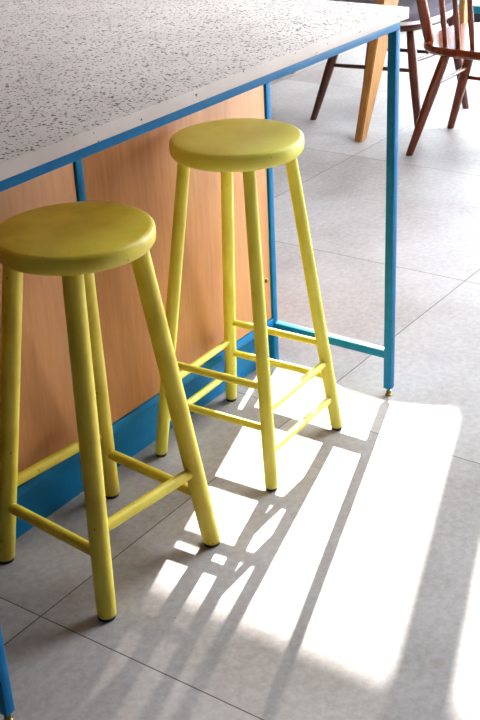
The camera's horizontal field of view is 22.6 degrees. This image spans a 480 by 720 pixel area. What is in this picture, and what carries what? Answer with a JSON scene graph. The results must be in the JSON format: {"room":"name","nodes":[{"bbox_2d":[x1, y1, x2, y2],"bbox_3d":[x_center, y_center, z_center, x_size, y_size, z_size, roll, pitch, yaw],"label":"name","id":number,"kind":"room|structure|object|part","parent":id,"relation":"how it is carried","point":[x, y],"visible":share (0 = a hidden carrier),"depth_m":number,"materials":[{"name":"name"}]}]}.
{"room":"kitchen","nodes":[
{"label":"kitchen","id":0,"kind":"room"},
{"bbox_2d":[0,23,479,719],"bbox_3d":[0.447,-0.068,3.349,7.500,0.120,7.950,16,32,32],"label":"floor","id":1,"kind":"structure","parent":0,"point":[349,589],"depth_m":2.47,"materials":[{"name":"tile"}]},
{"bbox_2d":[0,201,219,622],"bbox_3d":[-0.276,0.076,2.240,0.326,0.688,0.326,19,34,37],"label":"bar stool","id":2,"kind":"object","parent":1,"relation":"on","point":[73,241],"visible":1,"depth_m":2.16,"materials":[{"name":"yellow paint"}]},
{"bbox_3d":[-0.430,0.099,2.239,0.134,0.649,0.038,-4,27,-3],"label":"leg","id":3,"kind":"part","parent":2,"relation":"part of","materials":[{"name":"yellow paint"}]},
{"bbox_3d":[-0.290,-0.214,2.093,0.286,0.036,0.286,19,34,37],"label":"seat","id":4,"kind":"part","parent":2,"relation":"part of","materials":[{"name":"yellow paint"}]},
{"bbox_3d":[-0.263,0.157,2.107,0.038,0.649,0.134,-4,27,-3],"label":"leg","id":5,"kind":"part","parent":2,"relation":"part of","materials":[{"name":"yellow paint"}]},
{"bbox_3d":[-0.287,0.017,2.385,0.038,0.649,0.134,-4,27,-3],"label":"leg","id":6,"kind":"part","parent":2,"relation":"part of","materials":[{"name":"yellow paint"}]},
{"bbox_3d":[-0.120,0.076,2.253,0.134,0.649,0.038,-4,27,-3],"label":"leg","id":7,"kind":"part","parent":2,"relation":"part of","materials":[{"name":"yellow paint"}]},
{"bbox_2d":[0,22,399,719],"bbox_3d":[-0.423,-0.168,2.504,0.980,0.896,1.323,16,32,32],"label":"kitchen island","id":8,"kind":"object","parent":1,"relation":"on","point":[134,167],"visible":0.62,"depth_m":2.54,"materials":[{"name":"blue paint"}]},
{"bbox_3d":[-0.403,0.198,1.782,0.020,0.857,0.020,16,32,32],"label":"leg","id":9,"kind":"part","parent":8,"relation":"part of","materials":[{"name":"blue paint"}]},
{"bbox_3d":[-0.495,-0.066,2.161,0.014,0.758,0.627,16,32,32],"label":"panel","id":10,"kind":"part","parent":8,"relation":"part of","materials":[{"name":"brown wood"}]},
{"bbox_3d":[-0.307,-0.194,2.397,0.020,0.762,0.020,16,32,32],"label":"post","id":11,"kind":"part","parent":8,"relation":"part of","materials":[{"name":"blue metal"}]},
{"bbox_3d":[-0.290,0.154,2.574,0.020,0.020,1.284,16,32,32],"label":"rail","id":12,"kind":"part","parent":8,"relation":"part of","materials":[{"name":"blue paint"}]},
{"bbox_3d":[-0.122,-0.322,2.630,0.014,0.758,0.627,16,32,32],"label":"panel","id":13,"kind":"part","parent":8,"relation":"part of","materials":[{"name":"brown wood"}]},
{"bbox_3d":[-0.049,-0.449,2.052,0.020,0.020,1.323,16,32,32],"label":"rail","id":14,"kind":"part","parent":8,"relation":"part of","materials":[{"name":"blue metal"}]},
{"bbox_2d":[0,0,408,180],"bbox_3d":[-0.447,-0.579,2.298,1.010,0.024,1.360,16,32,32],"label":"island countertop","id":15,"kind":"structure","parent":8,"relation":"on","point":[75,75],"depth_m":2.23,"materials":[{"name":"stone"}]},
{"bbox_3d":[0.069,-0.391,2.896,0.020,0.896,0.020,16,32,32],"label":"post","id":16,"kind":"part","parent":8,"relation":"part of","materials":[{"name":"blue metal"}]},
{"bbox_3d":[0.343,-0.315,2.720,0.020,0.857,0.020,16,32,32],"label":"leg","id":17,"kind":"part","parent":8,"relation":"part of","materials":[{"name":"blue paint"}]},
{"bbox_2d":[155,118,342,491],"bbox_3d":[0.008,-0.134,2.591,0.320,0.720,0.320,14,31,30],"label":"bar stool","id":18,"kind":"object","parent":1,"relation":"on","point":[245,145],"visible":0.96,"depth_m":2.52,"materials":[{"name":"yellow paint"}]},
{"bbox_3d":[-0.145,-0.101,2.569,0.125,0.681,0.029,-8,27,-10],"label":"leg","id":19,"kind":"part","parent":18,"relation":"part of","materials":[{"name":"yellow paint"}]},
{"bbox_3d":[-0.026,-0.191,2.734,0.029,0.681,0.125,-8,27,-10],"label":"leg","id":20,"kind":"part","parent":18,"relation":"part of","materials":[{"name":"yellow paint"}]},
{"bbox_3d":[-0.007,-0.438,2.436,0.275,0.036,0.275,14,31,30],"label":"seat","id":21,"kind":"part","parent":18,"relation":"part of","materials":[{"name":"yellow paint"}]},
{"bbox_3d":[0.043,-0.054,2.458,0.029,0.681,0.125,-8,27,-10],"label":"leg","id":22,"kind":"part","parent":18,"relation":"part of","materials":[{"name":"yellow paint"}]},
{"bbox_3d":[0.163,-0.144,2.624,0.125,0.681,0.029,-8,27,-10],"label":"leg","id":23,"kind":"part","parent":18,"relation":"part of","materials":[{"name":"yellow paint"}]},
{"bbox_2d":[291,0,467,142],"bbox_3d":[0.375,-1.476,5.172,1.120,0.745,1.100,16,32,32],"label":"table","id":24,"kind":"object","parent":1,"relation":"on","point":[377,48],"visible":0.3,"depth_m":4.74,"materials":[{"name":"brown wood"}]},
{"bbox_3d":[0.569,-1.244,4.730,0.061,0.715,0.324,20,35,38],"label":"leg","id":25,"kind":"part","parent":24,"relation":"part of","materials":[{"name":"brown wood"}]},
{"bbox_3d":[0.971,-1.504,5.204,0.030,0.715,0.062,16,32,32],"label":"leg","id":26,"kind":"part","parent":24,"relation":"part of","materials":[{"name":"brown wood"}]},
{"bbox_2d":[310,0,468,127],"bbox_3d":[0.630,-1.349,4.997,0.527,0.655,0.467,16,32,32],"label":"dining chair","id":27,"kind":"object","parent":1,"relation":"on","point":[410,25],"visible":0.31,"depth_m":4.87,"materials":[{"name":"brown wood"}]},
{"bbox_3d":[0.374,-1.215,5.039,0.168,0.400,0.041,-8,27,-11],"label":"leg","id":28,"kind":"part","parent":27,"relation":"part of","materials":[{"name":"brown wood"}]},
{"bbox_3d":[0.576,-1.354,5.294,0.040,0.400,0.147,-12,28,-17],"label":"leg","id":29,"kind":"part","parent":27,"relation":"part of","materials":[{"name":"brown wood"}]},
{"bbox_3d":[0.704,-1.131,4.843,0.041,0.400,0.161,-8,27,-11],"label":"leg","id":30,"kind":"part","parent":27,"relation":"part of","materials":[{"name":"brown wood"}]},
{"bbox_3d":[0.623,-1.418,4.966,0.453,0.031,0.432,16,32,32],"label":"seat","id":31,"kind":"part","parent":27,"relation":"part of","materials":[{"name":"brown wood"}]},
{"bbox_3d":[0.924,-1.261,5.077,0.111,0.400,0.041,-4,27,-3],"label":"leg","id":32,"kind":"part","parent":27,"relation":"part of","materials":[{"name":"brown wood"}]},
{"bbox_2d":[406,0,479,155],"bbox_3d":[0.936,-1.111,4.408,0.611,0.738,0.552,16,32,32],"label":"chair","id":33,"kind":"object","parent":1,"relation":"on","point":[459,41],"visible":1,"depth_m":4.41,"materials":[{"name":"red wood"}]},
{"bbox_3d":[0.657,-1.265,4.307,0.126,0.283,0.039,-25,34,-36],"label":"post","id":34,"kind":"part","parent":33,"relation":"part of","materials":[{"name":"red wood"}]},
{"bbox_3d":[0.715,-0.978,4.523,0.170,0.415,0.040,-2,27,2],"label":"leg","id":35,"kind":"part","parent":33,"relation":"part of","materials":[{"name":"red wood"}]},
{"bbox_3d":[0.938,-1.163,4.389,0.496,0.037,0.490,16,32,32],"label":"seat","id":36,"kind":"part","parent":33,"relation":"part of","materials":[{"name":"red wood"}]},
{"bbox_3d":[0.887,-1.108,4.764,0.041,0.415,0.175,-14,29,-21],"label":"leg","id":37,"kind":"part","parent":33,"relation":"part of","materials":[{"name":"red wood"}]},
{"bbox_2d":[446,13,479,23],"bbox_3d":[1.325,-1.920,6.762,1.300,0.016,0.245,16,32,32],"label":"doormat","id":38,"kind":"object","parent":1,"relation":"on","point":[476,16],"visible":0.04,"depth_m":6.75,"materials":[{"name":"grey"}]},
{"bbox_3d":[2.617,-2.879,5.507,7.500,2.750,0.150,16,32,32],"label":"wall","id":39,"kind":"structure","parent":0,"visible":0},
{"bbox_2d":[458,0,479,13],"bbox_3d":[3.088,-2.725,5.147,5.580,2.740,0.050,16,32,32],"label":"window","id":40,"kind":"structure","parent":39,"relation":"in","point":[476,7],"depth_m":6.88,"materials":[{"name":"clear glass"}]}
]}

